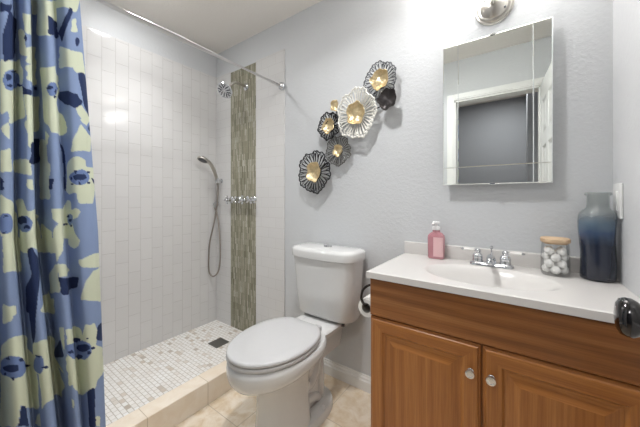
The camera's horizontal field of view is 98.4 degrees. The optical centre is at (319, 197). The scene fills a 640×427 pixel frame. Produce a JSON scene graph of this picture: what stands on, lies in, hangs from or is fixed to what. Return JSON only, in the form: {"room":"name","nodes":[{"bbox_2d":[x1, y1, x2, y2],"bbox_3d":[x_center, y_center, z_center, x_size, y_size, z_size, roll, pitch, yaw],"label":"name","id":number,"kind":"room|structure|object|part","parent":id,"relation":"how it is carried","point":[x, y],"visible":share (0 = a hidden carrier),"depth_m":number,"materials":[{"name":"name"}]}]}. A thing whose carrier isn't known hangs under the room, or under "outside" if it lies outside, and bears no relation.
{"room":"bathroom","nodes":[
{"label":"bathroom","id":0,"kind":"room"},
{"bbox_2d":[80,0,216,77],"bbox_3d":[-1.454,-0.083,1.882,0.100,2.440,1.620,0,0,36],"label":"wall","id":1,"kind":"structure","parent":0,"point":[96,15],"depth_m":2.02,"materials":[{"name":"grey paint"}]},
{"bbox_2d":[82,25,215,364],"bbox_3d":[-1.375,0.007,1.899,0.009,2.190,1.500,0,0,36],"label":"tiled wall","id":2,"kind":"structure","parent":1,"relation":"attached to","point":[152,115],"depth_m":2.04,"materials":[{"name":"white tile"}]},
{"bbox_2d":[197,156,222,276],"bbox_3d":[-0.940,0.171,2.361,0.128,1.036,0.247,0,0,26],"label":"shower","id":3,"kind":"object","parent":1,"relation":"attached to","point":[202,159],"visible":1,"depth_m":2.41,"materials":[{"name":"silver metal"}]},
{"bbox_3d":[-0.922,-0.219,2.378,0.030,0.206,0.123,0,0,26],"label":"handle","id":4,"kind":"part","parent":3,"relation":"part of","materials":[{"name":"silver metal"}]},
{"bbox_2d":[103,320,241,425],"bbox_3d":[-1.072,1.145,1.681,0.755,0.085,1.500,0,0,36],"label":"floor","id":5,"kind":"structure","parent":0,"point":[132,381],"depth_m":1.80,"materials":[{"name":"tile"}]},
{"bbox_2d":[106,360,231,426],"bbox_3d":[-0.738,1.075,1.434,0.099,0.125,1.491,0,0,36],"label":"shower curb","id":6,"kind":"object","parent":5,"relation":"on","point":[170,409],"visible":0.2,"depth_m":1.42,"materials":[{"name":"beige tile"}]},
{"bbox_2d":[208,337,228,347],"bbox_3d":[-0.770,1.100,2.098,0.112,0.004,0.112,0,0,36],"label":"shower drain","id":7,"kind":"object","parent":5,"relation":"on","point":[220,341],"visible":1,"depth_m":2.10,"materials":[{"name":"grey metal"}]},
{"bbox_2d":[104,0,321,53],"bbox_3d":[-0.364,-1.353,1.157,2.716,0.100,1.720,0,0,36],"label":"ceiling","id":8,"kind":"structure","parent":0,"point":[217,26],"depth_m":1.96,"materials":[{"name":"white paint"}]},
{"bbox_2d":[175,373,370,426],"bbox_3d":[0.011,1.187,0.887,1.791,0.100,1.720,0,0,36],"label":"floor","id":9,"kind":"structure","parent":0,"point":[351,407],"depth_m":1.48,"materials":[{"name":"beige tile"}]},
{"bbox_2d":[226,242,365,426],"bbox_3d":[-0.120,0.709,1.424,0.448,0.856,0.766,0,0,36],"label":"toilet","id":10,"kind":"object","parent":9,"relation":"on","point":[279,362],"visible":0.99,"depth_m":1.38,"materials":[{"name":"white ceramic"}]},
{"bbox_3d":[-0.219,0.694,1.310,0.376,0.021,0.464,0,0,36],"label":"seat","id":11,"kind":"part","parent":10,"relation":"part of","materials":[{"name":"white plastic"}]},
{"bbox_3d":[-0.219,0.672,1.310,0.374,0.023,0.462,0,0,36],"label":"seat lid","id":12,"kind":"part","parent":10,"relation":"part of","materials":[{"name":"white plastic"}]},
{"bbox_3d":[0.037,0.321,1.641,0.448,0.060,0.230,0,0,36],"label":"tank lid","id":13,"kind":"part","parent":10,"relation":"part of","materials":[{"name":"white ceramic"}]},
{"bbox_3d":[0.038,0.523,1.643,0.422,0.348,0.206,0,0,36],"label":"tank","id":14,"kind":"part","parent":10,"relation":"part of","materials":[{"name":"white ceramic"}]},
{"bbox_2d":[370,278,639,426],"bbox_3d":[0.639,0.730,1.065,0.776,0.814,0.464,0,0,36],"label":"vanity cabinet","id":15,"kind":"object","parent":9,"relation":"on","point":[439,358],"visible":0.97,"depth_m":0.88,"materials":[{"name":"brown wood"}]},
{"bbox_2d":[360,284,369,305],"bbox_3d":[0.233,0.410,1.222,0.064,0.118,0.133,0,0,36],"label":"toilet paper holder","id":16,"kind":"object","parent":15,"relation":"attached to","point":[367,285],"visible":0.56,"depth_m":1.18,"materials":[{"name":"brown metal"}]},
{"bbox_2d":[358,294,370,316],"bbox_3d":[0.225,0.471,1.220,0.078,0.078,0.091,0,0,36],"label":"toilet paper roll","id":17,"kind":"object","parent":16,"relation":"hanging from","point":[365,310],"visible":0.39,"depth_m":1.20,"materials":[{"name":"white paper"}]},
{"bbox_3d":[0.368,0.759,1.017,0.392,0.556,0.018,0,0,36],"label":"door","id":18,"kind":"part","parent":15,"relation":"part of","materials":[{"name":"brown wood"}]},
{"bbox_3d":[0.491,0.571,0.902,0.030,0.030,0.026,0,0,36],"label":"knob","id":19,"kind":"part","parent":15,"relation":"part of","materials":[{"name":"silver metal"}]},
{"bbox_3d":[0.538,0.571,0.867,0.030,0.030,0.026,0,0,36],"label":"knob","id":20,"kind":"part","parent":15,"relation":"part of","materials":[{"name":"silver metal"}]},
{"bbox_2d":[366,241,639,323],"bbox_3d":[0.642,0.326,1.075,0.785,0.188,0.475,0,0,36],"label":"countertop","id":21,"kind":"structure","parent":15,"relation":"on","point":[527,284],"depth_m":1.03,"materials":[{"name":"white stone"}]},
{"bbox_2d":[428,221,444,258],"bbox_3d":[0.563,0.203,1.341,0.076,0.180,0.069,0,0,36],"label":"soap bottle","id":22,"kind":"object","parent":21,"relation":"on","point":[436,239],"visible":1,"depth_m":1.33,"materials":[{"name":"pink plastic"}]},
{"bbox_2d":[461,246,524,268],"bbox_3d":[0.738,0.251,1.198,0.178,0.085,0.178,0,0,-11],"label":"faucet","id":23,"kind":"object","parent":21,"relation":"on","point":[505,260],"visible":1,"depth_m":1.16,"materials":[{"name":"silver metal"}]},
{"bbox_3d":[0.699,0.252,1.224,0.043,0.059,0.043,0,0,36],"label":"handle","id":24,"kind":"part","parent":23,"relation":"part of","materials":[{"name":"silver metal"}]},
{"bbox_3d":[0.711,0.258,1.154,0.040,0.046,0.138,0,0,36],"label":"spout","id":25,"kind":"part","parent":23,"relation":"part of","materials":[{"name":"silver metal"}]},
{"bbox_3d":[0.740,0.286,1.194,0.164,0.015,0.054,0,0,36],"label":"plate","id":26,"kind":"part","parent":23,"relation":"part of","materials":[{"name":"silver metal"}]},
{"bbox_3d":[0.781,0.252,1.164,0.043,0.059,0.043,0,0,36],"label":"handle","id":27,"kind":"part","parent":23,"relation":"part of","materials":[{"name":"silver metal"}]},
{"bbox_3d":[0.810,0.232,1.147,0.046,0.013,0.013,0,0,30],"label":"lever","id":28,"kind":"part","parent":23,"relation":"part of","materials":[{"name":"white ceramic"}]},
{"bbox_2d":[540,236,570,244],"bbox_3d":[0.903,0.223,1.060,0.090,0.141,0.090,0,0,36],"label":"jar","id":29,"kind":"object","parent":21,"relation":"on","point":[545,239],"visible":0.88,"depth_m":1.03,"materials":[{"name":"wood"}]},
{"bbox_2d":[541,264,550,271],"bbox_3d":[0.882,0.271,1.075,0.030,0.031,0.030,0,0,23],"label":"ball","id":30,"kind":"object","parent":29,"relation":"in","point":[544,267],"visible":0.85,"depth_m":1.07,"materials":[{"name":"white fabric"}]},
{"bbox_2d":[541,252,550,258],"bbox_3d":[0.882,0.225,1.076,0.030,0.030,0.030,0,0,-3],"label":"ball","id":31,"kind":"object","parent":29,"relation":"in","point":[544,255],"visible":0.83,"depth_m":1.07,"materials":[{"name":"white fabric"}]},
{"bbox_2d":[544,247,554,254],"bbox_3d":[0.877,0.202,1.056,0.030,0.030,0.030,0,0,23],"label":"ball","id":32,"kind":"object","parent":29,"relation":"in","point":[548,250],"visible":1,"depth_m":1.05,"materials":[{"name":"white fabric"}]},
{"bbox_2d":[544,259,554,266],"bbox_3d":[0.877,0.248,1.056,0.029,0.030,0.030,0,0,-17],"label":"ball","id":33,"kind":"object","parent":29,"relation":"in","point":[548,262],"visible":1,"depth_m":1.05,"materials":[{"name":"white fabric"}]},
{"bbox_2d":[550,266,560,273],"bbox_3d":[0.888,0.271,1.039,0.030,0.030,0.029,0,0,-9],"label":"ball","id":34,"kind":"object","parent":29,"relation":"in","point":[555,269],"visible":1,"depth_m":1.03,"materials":[{"name":"white fabric"}]},
{"bbox_2d":[551,254,560,261],"bbox_3d":[0.888,0.224,1.040,0.030,0.031,0.032,0,0,15],"label":"ball","id":35,"kind":"object","parent":29,"relation":"in","point":[555,257],"visible":1,"depth_m":1.03,"materials":[{"name":"white fabric"}]},
{"bbox_2d":[557,248,566,255],"bbox_3d":[0.907,0.202,1.035,0.030,0.031,0.031,0,0,-13],"label":"ball","id":36,"kind":"object","parent":29,"relation":"in","point":[561,251],"visible":1,"depth_m":1.03,"materials":[{"name":"white fabric"}]},
{"bbox_2d":[557,260,566,267],"bbox_3d":[0.907,0.248,1.036,0.030,0.030,0.030,0,0,-39],"label":"ball","id":37,"kind":"object","parent":29,"relation":"in","point":[561,264],"visible":1,"depth_m":1.03,"materials":[{"name":"white fabric"}]},
{"bbox_2d":[560,254,568,260],"bbox_3d":[0.923,0.225,1.046,0.030,0.031,0.029,0,0,37],"label":"ball","id":38,"kind":"object","parent":29,"relation":"in","point":[565,257],"visible":0.75,"depth_m":1.03,"materials":[{"name":"white fabric"}]},
{"bbox_2d":[560,267,568,273],"bbox_3d":[0.923,0.272,1.046,0.030,0.031,0.029,0,0,-21],"label":"ball","id":39,"kind":"object","parent":29,"relation":"in","point":[563,270],"visible":0.72,"depth_m":1.03,"materials":[{"name":"white fabric"}]},
{"bbox_2d":[577,214,617,282],"bbox_3d":[0.999,0.137,0.996,0.103,0.314,0.102,0,0,36],"label":"vase","id":40,"kind":"object","parent":21,"relation":"on","point":[596,234],"visible":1,"depth_m":0.96,"materials":[{"name":"blue glass"}]},
{"bbox_3d":[0.683,0.759,0.789,0.377,0.556,0.018,0,0,36],"label":"door","id":41,"kind":"part","parent":15,"relation":"part of","materials":[{"name":"brown wood"}]},
{"bbox_2d":[217,0,612,376],"bbox_3d":[0.110,-0.083,1.814,2.716,2.440,0.100,0,0,36],"label":"wall","id":42,"kind":"structure","parent":0,"point":[390,191],"depth_m":1.49,"materials":[{"name":"grey paint"}]},
{"bbox_2d":[216,49,284,325],"bbox_3d":[-0.596,0.007,2.257,0.835,2.190,0.009,0,0,36],"label":"tiled wall","id":43,"kind":"structure","parent":42,"relation":"attached to","point":[270,101],"depth_m":2.13,"materials":[{"name":"white tile"}]},
{"bbox_2d":[95,0,284,90],"bbox_3d":[-0.712,-0.816,1.415,0.060,0.060,1.490,0,0,36],"label":"shower rod","id":44,"kind":"object","parent":43,"relation":"attached to","point":[281,85],"visible":1,"depth_m":1.40,"materials":[{"name":"metal"}]},
{"bbox_2d":[0,0,105,426],"bbox_3d":[-1.036,0.077,1.007,0.139,1.820,0.419,0,0,36],"label":"shower curtain","id":45,"kind":"object","parent":44,"relation":"hanging from","point":[52,371],"visible":1,"depth_m":1.01,"materials":[{"name":"fabric"}]},
{"bbox_2d":[223,195,231,203],"bbox_3d":[-0.777,0.015,2.341,0.074,0.074,0.064,0,0,36],"label":"shower valve","id":46,"kind":"object","parent":43,"relation":"attached to","point":[226,199],"visible":0.96,"depth_m":2.33,"materials":[{"name":"silver metal"}]},
{"bbox_2d":[217,81,247,98],"bbox_3d":[-0.684,-0.856,2.167,0.122,0.165,0.238,0,0,36],"label":"shower","id":47,"kind":"object","parent":43,"relation":"attached to","point":[225,90],"visible":1,"depth_m":2.11,"materials":[{"name":"silver metal"}]},
{"bbox_3d":[-0.657,-0.887,2.194,0.161,0.068,0.035,0,0,-44],"label":"arm","id":48,"kind":"part","parent":47,"relation":"part of","materials":[{"name":"silver metal"}]},
{"bbox_2d":[231,196,240,202],"bbox_3d":[-0.695,0.015,2.282,0.060,0.060,0.064,0,0,36],"label":"shower valve","id":49,"kind":"object","parent":43,"relation":"attached to","point":[236,199],"visible":0.97,"depth_m":2.27,"materials":[{"name":"silver metal"}]},
{"bbox_3d":[-0.706,0.015,2.268,0.060,0.060,0.028,0,0,36],"label":"cross handle","id":50,"kind":"part","parent":49,"relation":"part of","materials":[{"name":"silver metal"}]},
{"bbox_2d":[231,62,255,330],"bbox_3d":[-0.635,0.013,2.285,0.320,2.178,0.009,0,0,36],"label":"accent tile strip","id":51,"kind":"object","parent":43,"relation":"attached to","point":[243,103],"depth_m":2.28,"materials":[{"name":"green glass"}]},
{"bbox_2d":[239,195,247,204],"bbox_3d":[-0.611,0.015,2.222,0.074,0.074,0.064,0,0,36],"label":"shower valve","id":52,"kind":"object","parent":43,"relation":"attached to","point":[242,199],"visible":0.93,"depth_m":2.20,"materials":[{"name":"silver metal"}]},
{"bbox_2d":[246,196,256,203],"bbox_3d":[-0.542,0.015,2.172,0.065,0.065,0.064,0,0,36],"label":"shower valve","id":53,"kind":"object","parent":43,"relation":"attached to","point":[253,199],"visible":1,"depth_m":2.16,"materials":[{"name":"silver metal"}]},
{"bbox_3d":[-0.552,0.015,2.157,0.065,0.065,0.028,0,0,36],"label":"cross handle","id":54,"kind":"part","parent":53,"relation":"part of","materials":[{"name":"silver metal"}]},
{"bbox_2d":[323,358,370,393],"bbox_3d":[0.104,1.092,1.747,0.896,0.090,0.016,0,0,36],"label":"baseboard","id":55,"kind":"structure","parent":42,"relation":"attached to","point":[359,380],"depth_m":1.69,"materials":[{"name":"white paint"}]},
{"bbox_2d":[298,60,396,193],"bbox_3d":[0.141,-0.393,1.678,0.688,0.738,0.083,0,0,36],"label":"wall sculpture","id":56,"kind":"object","parent":42,"relation":"attached to","point":[355,112],"visible":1,"depth_m":1.63,"materials":[{"name":"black metal"}]},
{"bbox_2d":[306,162,319,182],"bbox_3d":[-0.037,-0.166,1.795,0.120,0.135,0.038,0,0,36],"label":"flower","id":57,"kind":"object","parent":56,"relation":"on","point":[313,168],"depth_m":1.81,"materials":[{"name":"gold metal"}]},
{"bbox_2d":[321,118,333,133],"bbox_3d":[0.053,-0.451,1.727,0.092,0.102,0.034,0,0,36],"label":"flower","id":58,"kind":"object","parent":56,"relation":"on","point":[328,125],"depth_m":1.74,"materials":[{"name":"gold metal"}]},
{"bbox_2d":[332,144,341,156],"bbox_3d":[0.112,-0.290,1.703,0.071,0.079,0.028,0,0,36],"label":"flower","id":59,"kind":"object","parent":56,"relation":"on","point":[337,151],"depth_m":1.71,"materials":[{"name":"gold metal"}]},
{"bbox_2d":[346,100,364,123],"bbox_3d":[0.211,-0.495,1.604,0.126,0.139,0.038,0,0,36],"label":"flower","id":60,"kind":"object","parent":56,"relation":"on","point":[355,112],"depth_m":1.61,"materials":[{"name":"gold metal"}]},
{"bbox_2d":[369,68,387,90],"bbox_3d":[0.329,-0.651,1.528,0.107,0.122,0.038,0,0,36],"label":"flower","id":61,"kind":"object","parent":56,"relation":"on","point":[379,79],"depth_m":1.54,"materials":[{"name":"gold metal"}]},
{"bbox_2d":[404,241,579,272],"bbox_3d":[0.775,0.264,1.259,0.785,0.064,0.021,0,0,36],"label":"backsplash","id":62,"kind":"structure","parent":42,"relation":"attached to","point":[531,260],"depth_m":1.24,"materials":[{"name":"white stone"}]},
{"bbox_2d":[475,0,514,25],"bbox_3d":[0.744,-0.954,1.189,0.440,0.329,0.172,0,0,36],"label":"wall light","id":63,"kind":"object","parent":42,"relation":"attached to","point":[488,12],"visible":1,"depth_m":1.24,"materials":[{"name":"silver metal"}]},
{"bbox_2d":[443,17,552,184],"bbox_3d":[0.776,-0.394,1.238,0.408,0.668,0.052,0,0,36],"label":"upper cabinet","id":64,"kind":"object","parent":42,"relation":"attached to","point":[498,87],"visible":1,"depth_m":1.20,"materials":[{"name":"white metal"}]},
{"bbox_2d":[613,0,639,298],"bbox_3d":[0.668,-0.083,0.352,0.100,2.440,1.620,0,0,36],"label":"wall","id":65,"kind":"structure","parent":0,"point":[626,13],"depth_m":0.90,"materials":[{"name":"white paint"}]},
{"bbox_2d":[613,183,622,218],"bbox_3d":[1.045,0.010,0.970,0.012,0.122,0.088,0,0,36],"label":"switch plate","id":66,"kind":"object","parent":65,"relation":"attached to","point":[617,188],"visible":0.85,"depth_m":0.95,"materials":[{"name":"white plastic"}]},
{"bbox_2d":[613,297,639,337],"bbox_3d":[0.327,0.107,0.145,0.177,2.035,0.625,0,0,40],"label":"door knob","id":67,"kind":"object","parent":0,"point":[626,312],"depth_m":0.37,"materials":[{"name":"black metal"}]}
]}

